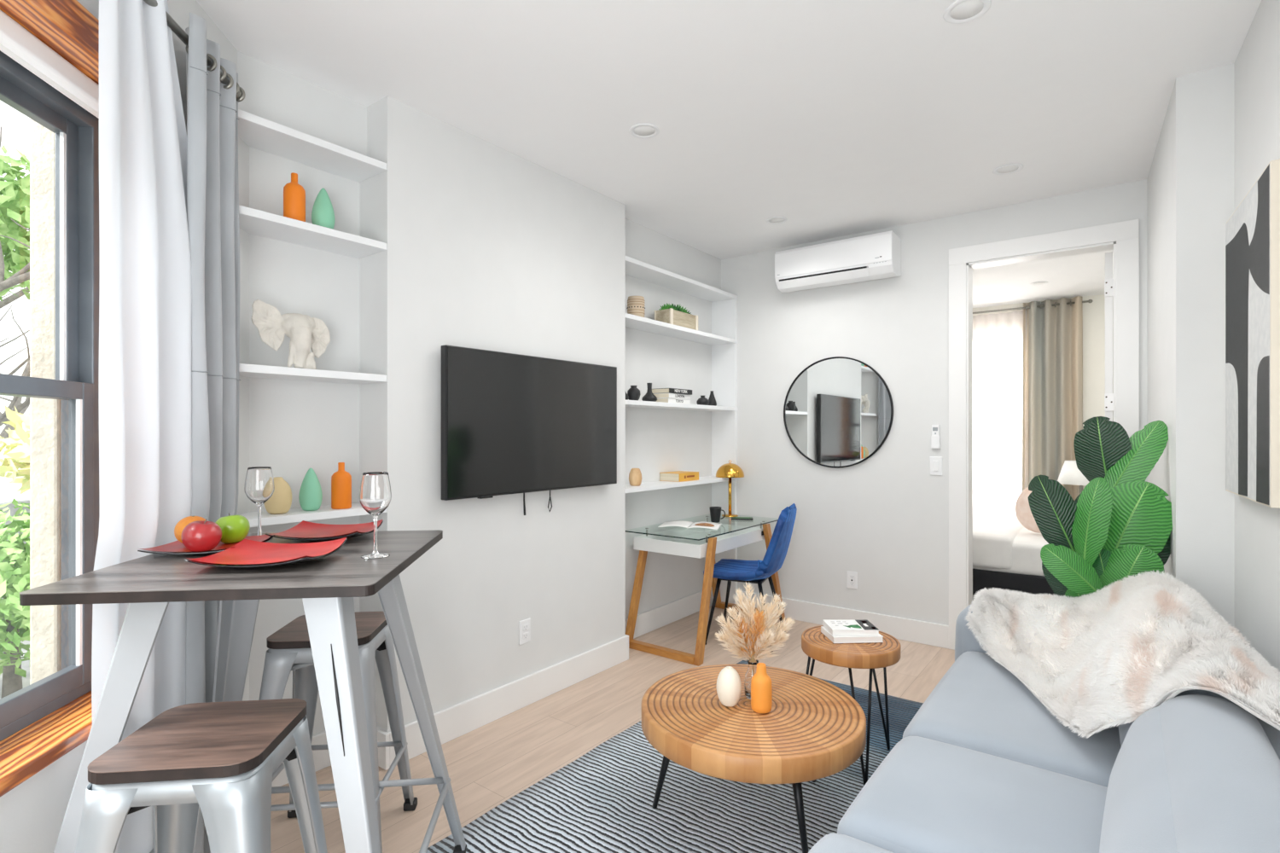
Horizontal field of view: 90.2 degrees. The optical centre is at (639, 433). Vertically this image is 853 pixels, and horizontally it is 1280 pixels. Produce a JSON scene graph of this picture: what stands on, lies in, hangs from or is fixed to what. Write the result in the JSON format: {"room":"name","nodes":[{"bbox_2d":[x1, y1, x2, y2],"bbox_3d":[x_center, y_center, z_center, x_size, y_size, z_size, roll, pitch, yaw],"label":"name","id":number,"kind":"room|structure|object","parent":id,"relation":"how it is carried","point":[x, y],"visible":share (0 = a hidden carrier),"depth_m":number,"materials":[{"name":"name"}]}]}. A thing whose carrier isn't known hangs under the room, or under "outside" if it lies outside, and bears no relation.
{"room":"living room","nodes":[
{"label":"living room","id":0,"kind":"room"},
{"bbox_2d":[0,0,249,852],"bbox_3d":[-1.399,-0.007,1.272,0.234,2.755,2.300,0,0,-8],"label":"wall","id":1,"kind":"structure","parent":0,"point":[32,813],"depth_m":1.49,"materials":[{"name":"white paint"}]},
{"bbox_2d":[0,9,98,118],"bbox_3d":[-1.395,-0.210,1.272,0.053,1.436,0.996,0,0,-7],"label":"roller blind","id":2,"kind":"object","parent":1,"relation":"attached to","point":[16,42],"visible":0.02,"depth_m":1.52,"materials":[{"name":"white plastic"}]},
{"bbox_2d":[0,0,99,741],"bbox_3d":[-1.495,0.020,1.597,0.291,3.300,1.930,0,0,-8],"label":"window","id":3,"kind":"structure","parent":1,"relation":"in","point":[76,383],"depth_m":1.72,"materials":[{"name":"grey wood"}]},
{"bbox_2d":[143,0,241,98],"bbox_3d":[-1.275,-1.145,1.302,0.094,0.044,1.725,0,0,-8],"label":"curtain rod","id":4,"kind":"object","parent":1,"relation":"attached to","point":[176,28],"visible":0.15,"depth_m":1.81,"materials":[{"name":"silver metal"}]},
{"bbox_2d":[91,0,191,852],"bbox_3d":[-1.305,0.065,1.719,0.068,2.590,0.450,0,0,-7],"label":"sheer curtain","id":5,"kind":"object","parent":4,"relation":"hanging from","point":[145,456],"visible":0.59,"depth_m":1.65,"materials":[{"name":"white fabric"}]},
{"bbox_2d":[185,12,245,852],"bbox_3d":[-1.350,0.072,1.992,0.110,2.575,0.322,0,0,-14],"label":"velvet curtain","id":6,"kind":"object","parent":4,"relation":"hanging from","point":[212,185],"visible":0.67,"depth_m":1.97,"materials":[{"name":"grey fabric"}]},
{"bbox_2d":[237,51,721,735],"bbox_3d":[-0.546,-0.007,3.585,0.395,2.755,3.810,0,0,37],"label":"wall","id":7,"kind":"structure","parent":0,"point":[490,247],"depth_m":2.91,"materials":[{"name":"white paint"}]},
{"bbox_2d":[238,109,386,182],"bbox_3d":[-1.319,-1.093,2.417,0.214,0.028,0.653,0,0,37],"label":"wall shelf","id":8,"kind":"object","parent":7,"relation":"attached to","point":[258,132],"visible":0.56,"depth_m":2.43,"materials":[{"name":"paint"}]},
{"bbox_2d":[238,204,386,258],"bbox_3d":[-1.319,-0.766,2.417,0.214,0.028,0.653,0,0,37],"label":"wall shelf","id":9,"kind":"object","parent":7,"relation":"attached to","point":[253,221],"visible":0.56,"depth_m":2.43,"materials":[{"name":"paint"}]},
{"bbox_2d":[283,172,305,221],"bbox_3d":[-1.297,-0.877,2.393,0.074,0.195,0.074,0,0,37],"label":"bottle vase","id":10,"kind":"object","parent":9,"relation":"on","point":[293,193],"visible":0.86,"depth_m":2.36,"materials":[{"name":"orange ceramic"}]},
{"bbox_2d":[311,187,335,229],"bbox_3d":[-1.232,-0.867,2.479,0.082,0.175,0.082,0,0,37],"label":"vase","id":11,"kind":"object","parent":9,"relation":"on","point":[322,213],"visible":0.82,"depth_m":2.45,"materials":[{"name":"green ceramic"}]},
{"bbox_2d":[238,363,386,383],"bbox_3d":[-1.319,-0.225,2.417,0.214,0.028,0.653,0,0,37],"label":"wall shelf","id":12,"kind":"object","parent":7,"relation":"attached to","point":[247,370],"visible":0.56,"depth_m":2.40,"materials":[{"name":"paint"}]},
{"bbox_2d":[250,299,330,369],"bbox_3d":[-1.298,-0.358,2.387,0.278,0.249,0.128,0,0,-43],"label":"sculpture","id":13,"kind":"object","parent":12,"relation":"on","point":[305,333],"visible":0.98,"depth_m":2.36,"materials":[{"name":"white ceramic"}]},
{"bbox_2d":[239,502,386,527],"bbox_3d":[-1.319,0.311,2.417,0.214,0.028,0.653,0,0,37],"label":"wall shelf","id":14,"kind":"object","parent":7,"relation":"attached to","point":[293,515],"visible":0.38,"depth_m":2.37,"materials":[{"name":"paint"}]},
{"bbox_2d":[264,477,291,514],"bbox_3d":[-1.338,0.230,2.356,0.092,0.134,0.092,0,0,37],"label":"round vase","id":15,"kind":"object","parent":14,"relation":"on","point":[280,502],"visible":0.84,"depth_m":2.33,"materials":[{"name":"beige ceramic"}]},
{"bbox_2d":[298,467,322,511],"bbox_3d":[-1.266,0.215,2.451,0.080,0.165,0.080,0,0,37],"label":"vase","id":16,"kind":"object","parent":14,"relation":"on","point":[311,494],"visible":1,"depth_m":2.42,"materials":[{"name":"green ceramic"}]},
{"bbox_2d":[331,462,351,509],"bbox_3d":[-1.183,0.206,2.526,0.074,0.182,0.074,0,0,37],"label":"bottle vase","id":17,"kind":"object","parent":14,"relation":"on","point":[341,480],"visible":1,"depth_m":2.50,"materials":[{"name":"orange ceramic"}]},
{"bbox_2d":[271,635,627,787],"bbox_3d":[-0.839,1.298,3.035,0.233,0.145,2.220,0,0,37],"label":"baseboard","id":18,"kind":"structure","parent":7,"relation":"attached to","point":[457,720],"depth_m":3.05,"materials":[{"name":"white paint"}]},
{"bbox_2d":[518,618,530,645],"bbox_3d":[-0.578,0.998,3.208,0.010,0.120,0.076,0,0,37],"label":"wall outlet","id":19,"kind":"object","parent":7,"relation":"attached to","point":[524,625],"visible":1,"depth_m":3.20,"materials":[{"name":"white plastic"}]},
{"bbox_2d":[441,344,616,515],"bbox_3d":[-0.511,0.014,3.244,0.070,0.796,1.170,0,0,37],"label":"television","id":20,"kind":"object","parent":7,"relation":"attached to","point":[511,423],"visible":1,"depth_m":3.11,"materials":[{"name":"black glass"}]},
{"bbox_2d":[625,589,713,660],"bbox_3d":[0.258,1.298,4.481,0.233,0.145,1.410,0,0,37],"label":"baseboard","id":21,"kind":"structure","parent":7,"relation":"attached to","point":[654,619],"depth_m":4.55,"materials":[{"name":"white paint"}]},
{"bbox_2d":[625,256,737,302],"bbox_3d":[0.251,-1.063,4.486,0.214,0.028,1.408,0,0,37],"label":"wall shelf","id":22,"kind":"object","parent":7,"relation":"attached to","point":[634,268],"visible":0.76,"depth_m":4.41,"materials":[{"name":"paint"}]},
{"bbox_2d":[625,313,737,345],"bbox_3d":[0.251,-0.716,4.486,0.214,0.028,1.408,0,0,37],"label":"wall shelf","id":23,"kind":"object","parent":7,"relation":"attached to","point":[631,321],"visible":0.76,"depth_m":4.40,"materials":[{"name":"paint"}]},
{"bbox_2d":[626,296,645,317],"bbox_3d":[-0.026,-0.802,4.100,0.121,0.145,0.118,0,0,37],"label":"patterned pot","id":24,"kind":"object","parent":23,"relation":"on","point":[636,305],"visible":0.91,"depth_m":4.05,"materials":[{"name":"brown ceramic"}]},
{"bbox_2d":[654,302,698,330],"bbox_3d":[0.257,-0.820,4.476,0.144,0.180,0.353,0,0,37],"label":"succulent planter","id":25,"kind":"object","parent":23,"relation":"on","point":[677,316],"visible":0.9,"depth_m":4.38,"materials":[{"name":"brown wood"}]},
{"bbox_2d":[625,475,737,493],"bbox_3d":[0.251,0.350,4.486,0.214,0.028,1.408,0,0,37],"label":"wall shelf","id":26,"kind":"object","parent":7,"relation":"attached to","point":[652,485],"visible":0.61,"depth_m":4.31,"materials":[{"name":"paint"}]},
{"bbox_2d":[628,468,642,486],"bbox_3d":[-0.029,0.280,4.096,0.087,0.112,0.083,0,0,37],"label":"wooden vase","id":27,"kind":"object","parent":26,"relation":"on","point":[635,475],"visible":1,"depth_m":4.07,"materials":[{"name":"brown wood"}]},
{"bbox_2d":[659,471,698,482],"bbox_3d":[0.282,0.307,4.556,0.171,0.058,0.250,0,0,39],"label":"book","id":28,"kind":"object","parent":26,"relation":"on","point":[677,476],"visible":1,"depth_m":4.48,"materials":[{"name":"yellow paper"}]},
{"bbox_2d":[625,400,737,411],"bbox_3d":[0.251,-0.190,4.486,0.214,0.028,1.408,0,0,37],"label":"wall shelf","id":29,"kind":"object","parent":7,"relation":"attached to","point":[628,403],"visible":0.76,"depth_m":4.36,"materials":[{"name":"paint"}]},
{"bbox_2d":[270,606,954,852],"bbox_3d":[0.367,1.410,2.113,3.470,0.080,5.250,0,0,37],"label":"floor","id":30,"kind":"structure","parent":0,"point":[491,764],"depth_m":2.91,"materials":[{"name":"brown wood"}]},
{"bbox_2d":[75,698,327,852],"bbox_3d":[-0.920,1.002,1.360,0.442,0.735,0.442,0,0,-7],"label":"bar stool","id":31,"kind":"object","parent":30,"relation":"on","point":[218,759],"visible":1,"depth_m":1.27,"materials":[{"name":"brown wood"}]},
{"bbox_2d":[19,529,466,852],"bbox_3d":[-0.924,0.841,1.647,0.808,1.058,0.808,0,0,-6],"label":"bar table","id":32,"kind":"object","parent":30,"relation":"on","point":[327,586],"visible":0.76,"depth_m":1.41,"materials":[{"name":"brown wood"}]},
{"bbox_2d":[137,533,274,554],"bbox_3d":[-1.147,0.299,1.706,0.236,0.025,0.236,0,0,-6],"label":"square plate","id":33,"kind":"object","parent":32,"relation":"on","point":[174,548],"visible":0.45,"depth_m":1.66,"materials":[{"name":"red ceramic"}]},
{"bbox_2d":[174,516,207,543],"bbox_3d":[-1.199,0.260,1.708,0.081,0.078,0.081,0,0,37],"label":"orange","id":34,"kind":"object","parent":33,"relation":"on","point":[183,523],"visible":0.44,"depth_m":1.68,"materials":[{"name":"orange food"}]},
{"bbox_2d":[181,518,222,552],"bbox_3d":[-1.121,0.262,1.632,0.086,0.085,0.087,0,0,-32],"label":"apple","id":35,"kind":"object","parent":33,"relation":"on","point":[200,536],"visible":0.97,"depth_m":1.60,"materials":[{"name":"red plant"}]},
{"bbox_2d":[215,513,250,543],"bbox_3d":[-1.127,0.263,1.760,0.086,0.084,0.085,0,0,-31],"label":"apple","id":36,"kind":"object","parent":33,"relation":"on","point":[235,528],"visible":0.9,"depth_m":1.73,"materials":[{"name":"green plant"}]},
{"bbox_2d":[244,466,274,539],"bbox_3d":[-1.116,0.205,1.871,0.077,0.212,0.077,0,0,37],"label":"wine glass","id":37,"kind":"object","parent":32,"relation":"on","point":[259,487],"visible":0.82,"depth_m":1.85,"materials":[{"name":"clear glass"}]},
{"bbox_2d":[244,466,274,506],"bbox_3d":[-1.116,0.158,1.871,0.077,0.116,0.077,0,0,37],"label":"bowl","id":38,"kind":"object","parent":37,"relation":"on","point":[259,487],"depth_m":1.84,"materials":[{"name":"clear glass"}]},
{"bbox_2d":[184,537,347,567],"bbox_3d":[-0.892,0.293,1.550,0.270,0.036,0.270,0,0,-6],"label":"square plate","id":39,"kind":"object","parent":32,"relation":"on","point":[247,553],"visible":1,"depth_m":1.57,"materials":[{"name":"red ceramic"}]},
{"bbox_2d":[265,519,383,541],"bbox_3d":[-0.932,0.293,1.906,0.258,0.036,0.258,0,0,-6],"label":"square plate","id":40,"kind":"object","parent":32,"relation":"on","point":[305,531],"visible":1,"depth_m":1.94,"materials":[{"name":"red ceramic"}]},
{"bbox_2d":[359,471,391,558],"bbox_3d":[-0.670,0.205,1.615,0.077,0.212,0.077,0,0,37],"label":"wine glass","id":41,"kind":"object","parent":32,"relation":"on","point":[375,492],"visible":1,"depth_m":1.59,"materials":[{"name":"clear glass"}]},
{"bbox_2d":[359,471,391,518],"bbox_3d":[-0.670,0.158,1.615,0.077,0.116,0.077,0,0,37],"label":"bowl","id":42,"kind":"object","parent":41,"relation":"on","point":[375,492],"depth_m":1.59,"materials":[{"name":"clear glass"}]},
{"bbox_2d":[258,611,417,852],"bbox_3d":[-1.017,1.002,2.109,0.442,0.735,0.442,0,0,-6],"label":"bar stool","id":43,"kind":"object","parent":30,"relation":"on","point":[289,648],"visible":0.59,"depth_m":2.08,"materials":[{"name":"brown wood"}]},
{"bbox_2d":[426,660,923,852],"bbox_3d":[0.668,1.365,2.236,2.009,0.011,2.470,0,0,37],"label":"area rug","id":44,"kind":"object","parent":30,"relation":"on","point":[602,801],"visible":0.29,"depth_m":2.32,"materials":[{"name":"fabric"}]},
{"bbox_2d":[641,664,866,852],"bbox_3d":[0.397,1.165,2.293,0.784,0.390,0.784,0,0,44],"label":"coffee table","id":45,"kind":"object","parent":44,"relation":"on","point":[813,730],"visible":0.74,"depth_m":2.11,"materials":[{"name":"brown wood"}]},
{"bbox_2d":[716,666,741,707],"bbox_3d":[0.318,0.903,2.276,0.088,0.134,0.088,0,0,37],"label":"egg","id":46,"kind":"object","parent":45,"relation":"on","point":[729,684],"visible":1,"depth_m":2.25,"materials":[{"name":"white ceramic"}]},
{"bbox_2d":[744,658,758,699],"bbox_3d":[0.415,0.903,2.345,0.065,0.133,0.065,0,0,37],"label":"glass vase","id":47,"kind":"object","parent":45,"relation":"on","point":[752,669],"visible":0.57,"depth_m":2.33,"materials":[{"name":"clear glass"}]},
{"bbox_2d":[714,613,751,662],"bbox_3d":[0.347,0.807,2.358,0.145,0.285,0.076,0,0,-4],"label":"pampas plume","id":48,"kind":"object","parent":47,"relation":"in","point":[728,627],"visible":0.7,"depth_m":2.35},
{"bbox_2d":[714,629,752,663],"bbox_3d":[0.342,0.829,2.320,0.146,0.240,0.082,0,0,10],"label":"pampas plume","id":49,"kind":"object","parent":47,"relation":"in","point":[729,643],"visible":1,"depth_m":2.32},
{"bbox_2d":[726,605,753,662],"bbox_3d":[0.366,0.784,2.314,0.084,0.331,0.119,0,0,37],"label":"pampas plume","id":50,"kind":"object","parent":47,"relation":"in","point":[737,619],"visible":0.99,"depth_m":2.31},
{"bbox_2d":[732,587,752,660],"bbox_3d":[0.388,0.764,2.376,0.094,0.372,0.077,0,0,37],"label":"pampas plume","id":51,"kind":"object","parent":47,"relation":"in","point":[739,592],"visible":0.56,"depth_m":2.38},
{"bbox_2d":[733,616,754,661],"bbox_3d":[0.378,0.805,2.326,0.073,0.289,0.088,0,0,37],"label":"pampas plume","id":52,"kind":"object","parent":47,"relation":"in","point":[746,640],"visible":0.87,"depth_m":2.32},
{"bbox_2d":[740,581,760,654],"bbox_3d":[0.405,0.746,2.335,0.091,0.408,0.080,0,0,37],"label":"pampas plume","id":53,"kind":"object","parent":47,"relation":"in","point":[751,603],"visible":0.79,"depth_m":2.33},
{"bbox_2d":[747,609,767,663],"bbox_3d":[0.428,0.791,2.309,0.082,0.317,0.077,0,0,37],"label":"pampas plume","id":54,"kind":"object","parent":47,"relation":"in","point":[759,620],"visible":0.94,"depth_m":2.30},
{"bbox_2d":[753,628,776,662],"bbox_3d":[0.446,0.821,2.295,0.099,0.257,0.082,0,0,16],"label":"pampas plume","id":55,"kind":"object","parent":47,"relation":"in","point":[768,637],"visible":0.98,"depth_m":2.29},
{"bbox_2d":[753,593,780,661],"bbox_3d":[0.466,0.764,2.331,0.103,0.370,0.081,0,0,37],"label":"pampas plume","id":56,"kind":"object","parent":47,"relation":"in","point":[768,625],"visible":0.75,"depth_m":2.33},
{"bbox_2d":[753,628,790,663],"bbox_3d":[0.480,0.826,2.322,0.134,0.247,0.079,0,0,37],"label":"pampas plume","id":57,"kind":"object","parent":47,"relation":"in","point":[782,637],"visible":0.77,"depth_m":2.31},
{"bbox_2d":[750,663,772,713],"bbox_3d":[0.425,0.889,2.232,0.072,0.160,0.072,0,0,37],"label":"bottle vase","id":58,"kind":"object","parent":45,"relation":"on","point":[761,688],"visible":1,"depth_m":2.21,"materials":[{"name":"orange ceramic"}]},
{"bbox_2d":[801,625,900,786],"bbox_3d":[0.851,1.105,2.644,0.425,0.509,0.401,0,0,30],"label":"side table","id":59,"kind":"object","parent":44,"relation":"on","point":[817,646],"visible":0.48,"depth_m":2.51,"materials":[{"name":"brown wood"}]},
{"bbox_2d":[820,626,883,643],"bbox_3d":[0.881,0.838,2.658,0.205,0.024,0.150,0,0,-4],"label":"book","id":60,"kind":"object","parent":59,"relation":"on","point":[835,639],"visible":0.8,"depth_m":2.59,"materials":[{"name":"white paper"}]},
{"bbox_2d":[822,619,878,635],"bbox_3d":[0.880,0.813,2.668,0.190,0.025,0.142,0,0,0],"label":"book","id":61,"kind":"object","parent":60,"relation":"on","point":[834,627],"visible":1,"depth_m":2.63,"materials":[{"name":"white paper"}]},
{"bbox_2d":[625,516,785,666],"bbox_3d":[0.468,1.000,4.415,0.608,0.740,1.211,0,0,37],"label":"desk","id":62,"kind":"object","parent":30,"relation":"on","point":[699,543],"visible":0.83,"depth_m":4.13,"materials":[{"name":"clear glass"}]},
{"bbox_2d":[657,520,721,529],"bbox_3d":[0.345,0.624,4.358,0.400,0.016,0.270,0,0,13],"label":"open magazine","id":63,"kind":"object","parent":62,"relation":"on","point":[685,524],"visible":1,"depth_m":4.33,"materials":[{"name":"white paper"}]},
{"bbox_2d":[715,459,744,517],"bbox_3d":[0.688,0.419,4.876,0.218,0.428,0.218,0,0,37],"label":"table lamp","id":64,"kind":"object","parent":62,"relation":"on","point":[730,470],"visible":0.98,"depth_m":4.82,"materials":[{"name":"gold metal"}]},
{"bbox_2d":[703,503,797,654],"bbox_3d":[0.740,0.915,4.220,0.556,0.910,0.440,0,0,24],"label":"desk chair","id":65,"kind":"object","parent":30,"relation":"on","point":[753,572],"visible":0.94,"depth_m":4.07,"materials":[{"name":"blue fabric"}]},
{"bbox_2d":[808,604,1279,852],"bbox_3d":[1.006,0.983,1.562,0.909,0.775,2.729,0,0,37],"label":"sofa","id":66,"kind":"object","parent":30,"relation":"on","point":[982,765],"visible":0.71,"depth_m":1.48,"materials":[{"name":"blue fabric"}]},
{"bbox_2d":[808,833,893,852],"bbox_3d":[0.460,0.999,1.032,0.651,0.203,0.776,0,0,37],"label":"seat cushion","id":67,"kind":"object","parent":66,"relation":"on","point":[831,843],"depth_m":1.42,"materials":[{"name":"grey fabric"}]},
{"bbox_2d":[837,736,1107,852],"bbox_3d":[0.879,0.999,1.571,0.636,0.203,0.611,0,0,37],"label":"seat cushion","id":68,"kind":"object","parent":66,"relation":"on","point":[929,794],"depth_m":1.54,"materials":[{"name":"grey fabric"}]},
{"bbox_2d":[902,651,1121,787],"bbox_3d":[1.342,0.999,2.186,0.641,0.203,0.951,0,0,37],"label":"seat cushion","id":69,"kind":"object","parent":66,"relation":"on","point":[978,705],"depth_m":1.98,"materials":[{"name":"grey fabric"}]},
{"bbox_2d":[964,570,1279,738],"bbox_3d":[1.562,0.683,1.946,0.610,0.399,1.802,0,0,9],"label":"fur throw","id":70,"kind":"object","parent":66,"relation":"on","point":[1112,655],"visible":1,"depth_m":1.88,"materials":[{"name":"white fur"}]},
{"bbox_2d":[1118,689,1229,746],"bbox_3d":[1.633,0.770,1.952,0.271,0.340,0.955,0,0,37],"label":"cushion","id":71,"kind":"object","parent":66,"relation":"on","point":[1123,730],"depth_m":1.61,"materials":[{"name":"grey fabric"}]},
{"bbox_2d":[195,0,1261,308],"bbox_3d":[1.939,-1.425,3.067,4.820,0.080,8.670,0,0,37],"label":"ceiling","id":72,"kind":"structure","parent":0,"point":[833,119],"depth_m":2.58,"materials":[{"name":"paint"}]},
{"bbox_2d":[628,122,659,138],"bbox_3d":[0.020,-1.382,2.914,0.140,0.006,0.140,0,0,37],"label":"recessed light","id":73,"kind":"object","parent":72,"relation":"in","point":[640,130],"visible":1,"depth_m":2.91,"materials":[{"name":"white plastic"}]},
{"bbox_2d":[942,0,991,23],"bbox_3d":[1.067,-1.382,2.080,0.140,0.006,0.140,0,0,37],"label":"recessed light","id":74,"kind":"object","parent":72,"relation":"in","point":[960,11],"visible":1,"depth_m":2.08,"materials":[{"name":"white plastic"}]},
{"bbox_2d":[992,163,1023,174],"bbox_3d":[1.925,-1.382,3.337,0.140,0.006,0.140,0,0,37],"label":"recessed light","id":75,"kind":"object","parent":72,"relation":"in","point":[1007,169],"visible":1,"depth_m":3.33,"materials":[{"name":"white plastic"}]},
{"bbox_2d":[1022,296,1083,500],"bbox_3d":[4.207,-0.007,6.511,0.534,2.715,0.106,0,0,37],"label":"curtain","id":76,"kind":"object","parent":72,"relation":"hanging from","point":[1054,398],"visible":0.71,"depth_m":6.51,"materials":[{"name":"beige fabric"}]},
{"bbox_2d":[721,179,1147,625],"bbox_3d":[1.930,-0.007,4.172,3.470,2.755,0.120,0,0,37],"label":"wall","id":77,"kind":"structure","parent":0,"point":[883,519],"depth_m":4.33,"materials":[{"name":"white paint"}]},
{"bbox_2d":[711,298,737,604],"bbox_3d":[0.666,0.146,5.037,0.211,2.447,0.030,0,0,37],"label":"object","id":78,"kind":"structure","parent":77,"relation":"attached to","point":[724,312],"depth_m":5.02,"materials":[{"name":"paint"}]},
{"bbox_2d":[774,230,901,292],"bbox_3d":[1.351,-1.164,4.401,0.810,0.274,0.216,0,0,37],"label":"air conditioner","id":79,"kind":"object","parent":77,"relation":"attached to","point":[877,256],"visible":1,"depth_m":4.29,"materials":[{"name":"white plastic"}]},
{"bbox_2d":[779,266,866,281],"bbox_3d":[1.238,-1.089,4.360,0.620,0.013,0.007,0,0,37],"label":"vent","id":80,"kind":"object","parent":79,"relation":"attached to","point":[840,270],"depth_m":4.35,"materials":[{"name":"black plastic"}]},
{"bbox_2d":[783,356,893,468],"bbox_3d":[1.381,-0.148,4.499,0.784,0.784,0.022,0,0,37],"label":"round mirror","id":81,"kind":"object","parent":77,"relation":"attached to","point":[838,411],"visible":1,"depth_m":4.49,"materials":[{"name":"black mirror"}]},
{"bbox_2d":[736,591,948,648],"bbox_3d":[1.284,1.298,4.576,1.716,0.145,0.018,0,0,37],"label":"baseboard","id":82,"kind":"structure","parent":77,"relation":"attached to","point":[928,633],"depth_m":4.31,"materials":[{"name":"white paint"}]},
{"bbox_2d":[929,456,942,475],"bbox_3d":[1.906,0.210,4.108,0.076,0.120,0.011,0,0,37],"label":"light switch","id":83,"kind":"object","parent":77,"relation":"attached to","point":[935,462],"visible":1,"depth_m":4.11,"materials":[{"name":"white plastic"}]},
{"bbox_2d":[930,424,940,448],"bbox_3d":[1.903,0.022,4.103,0.052,0.155,0.022,0,0,37],"label":"remote control","id":84,"kind":"object","parent":77,"relation":"attached to","point":[935,438],"visible":1,"depth_m":4.09,"materials":[{"name":"white plastic"}]},
{"bbox_2d":[948,219,1139,650],"bbox_3d":[2.385,0.100,3.820,0.952,2.540,0.150,0,0,37],"label":"trim","id":85,"kind":"structure","parent":77,"relation":"attached to","point":[1098,238],"depth_m":3.99,"materials":[{"name":"white paint"}]},
{"bbox_2d":[1104,251,1113,421],"bbox_3d":[2.921,0.158,3.961,0.044,2.405,0.728,0,0,37],"label":"door","id":86,"kind":"structure","parent":77,"relation":"in","point":[1108,282],"depth_m":3.68,"materials":[{"name":"white paint"}]},
{"bbox_2d":[972,294,1105,488],"bbox_3d":[3.546,-0.007,5.168,4.800,2.755,3.420,0,0,37],"label":"wall","id":87,"kind":"structure","parent":0,"point":[1094,312],"depth_m":6.40,"materials":[{"name":"beige paint"}]},
{"bbox_2d":[972,299,1092,314],"bbox_3d":[3.690,-1.310,6.966,2.055,0.040,0.138,0,0,37],"label":"curtain rod","id":88,"kind":"object","parent":87,"relation":"attached to","point":[1089,300],"visible":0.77,"depth_m":6.68,"materials":[{"name":"silver metal"}]},
{"bbox_2d":[972,310,1028,513],"bbox_3d":[3.688,0.030,6.968,0.990,2.640,0.048,0,0,37],"label":"window","id":89,"kind":"structure","parent":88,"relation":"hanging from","point":[997,363],"depth_m":6.86,"materials":[{"name":"white glass"}]},
{"bbox_2d":[1027,416,1172,598],"bbox_3d":[1.975,0.647,2.733,0.516,1.447,0.364,0,0,37],"label":"banana plant","id":90,"kind":"object","parent":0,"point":[1120,526],"visible":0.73,"depth_m":2.69,"materials":[{"name":"green plant"}]},
{"bbox_2d":[1147,0,1279,671],"bbox_3d":[1.540,-0.007,1.160,0.848,2.755,5.150,0,0,37],"label":"wall","id":91,"kind":"structure","parent":0,"point":[1220,130],"depth_m":2.43,"materials":[{"name":"white paint"}]},
{"bbox_2d":[1225,159,1279,508],"bbox_3d":[1.977,-0.280,2.058,0.037,0.980,0.650,0,0,34],"label":"abstract painting","id":92,"kind":"object","parent":91,"relation":"attached to","point":[1253,229],"visible":1,"depth_m":1.96,"materials":[{"name":"paper"}]},
{"bbox_3d":[3.519,1.411,5.132,4.800,0.079,3.470,0,0,37],"label":"floor","id":93,"kind":"structure","parent":0,"visible":0},
{"bbox_2d":[972,511,1054,595],"bbox_3d":[3.290,1.072,5.600,2.530,0.596,1.678,0,0,37],"label":"bed","id":94,"kind":"object","parent":93,"relation":"on","point":[1006,555],"visible":0.27,"depth_m":4.96,"materials":[{"name":"white fabric"}]},
{"bbox_2d":[972,511,1023,570],"bbox_3d":[2.820,0.920,5.957,1.350,0.291,1.678,0,0,37],"label":"quilt","id":95,"kind":"object","parent":94,"relation":"on","point":[996,536],"depth_m":5.02,"materials":[{"name":"white fabric"}]},
{"bbox_2d":[1015,487,1041,533],"bbox_3d":[3.225,0.595,5.109,0.376,0.410,0.233,0,0,37],"label":"throw pillow","id":96,"kind":"object","parent":94,"relation":"on","point":[1023,513],"visible":0.3,"depth_m":5.12,"materials":[{"name":"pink fabric"}]},
{"bbox_3d":[4.305,1.075,6.167,0.440,0.510,0.370,0,0,37],"label":"nightstand","id":97,"kind":"object","parent":93,"relation":"on","visible":0},
{"bbox_2d":[1057,460,1089,494],"bbox_3d":[4.272,0.522,6.173,0.403,0.594,0.403,0,0,37],"label":"table lamp","id":98,"kind":"object","parent":97,"relation":"on","point":[1070,474],"visible":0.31,"depth_m":6.10,"materials":[{"name":"white fabric"}]},
{"label":"outside","id":99,"kind":"structure","parent":0,"visible":0},
{"bbox_2d":[0,640,29,699],"bbox_3d":[-5.655,1.695,4.293,13.800,0.050,24.000,0,0,37],"label":"ground","id":100,"kind":"structure","parent":99,"point":[26,682],"depth_m":4.46,"materials":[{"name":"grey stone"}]},
{"bbox_2d":[0,499,29,619],"bbox_3d":[-4.908,1.120,3.113,0.120,1.100,11.500,0,0,-8],"label":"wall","id":101,"kind":"structure","parent":100,"relation":"on","point":[10,506],"depth_m":5.23,"materials":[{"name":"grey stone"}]},
{"bbox_2d":[0,498,29,698],"bbox_3d":[-3.783,1.030,3.889,1.332,1.280,1.335,0,0,8],"label":"shrub","id":102,"kind":"object","parent":100,"relation":"on","point":[14,555],"visible":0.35,"depth_m":3.69,"materials":[{"name":"green plant"}]},
{"bbox_2d":[0,126,29,301],"bbox_3d":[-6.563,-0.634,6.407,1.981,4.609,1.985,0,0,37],"label":"tree","id":103,"kind":"object","parent":100,"relation":"on","point":[14,200],"visible":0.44,"depth_m":6.16,"materials":[{"name":"green plant"}]},
{"bbox_2d":[0,405,29,494],"bbox_3d":[-3.498,0.718,3.830,0.865,1.904,0.756,0,0,37],"label":"shrub","id":104,"kind":"object","parent":100,"relation":"on","point":[16,456],"visible":0.09,"depth_m":3.61,"materials":[{"name":"yellow plant"}]},
{"bbox_2d":[0,158,29,426],"bbox_3d":[-7.209,-1.051,7.820,3.944,5.473,2.359,0,0,20],"label":"bare tree","id":105,"kind":"object","parent":100,"relation":"on","point":[20,293],"visible":0.12,"depth_m":7.13,"materials":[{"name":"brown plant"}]},
{"bbox_2d":[0,309,29,438],"bbox_3d":[-9.055,-0.439,9.779,3.807,4.255,3.606,0,0,30],"label":"bare tree","id":106,"kind":"object","parent":100,"relation":"on","point":[4,434],"visible":0.09,"depth_m":9.07,"materials":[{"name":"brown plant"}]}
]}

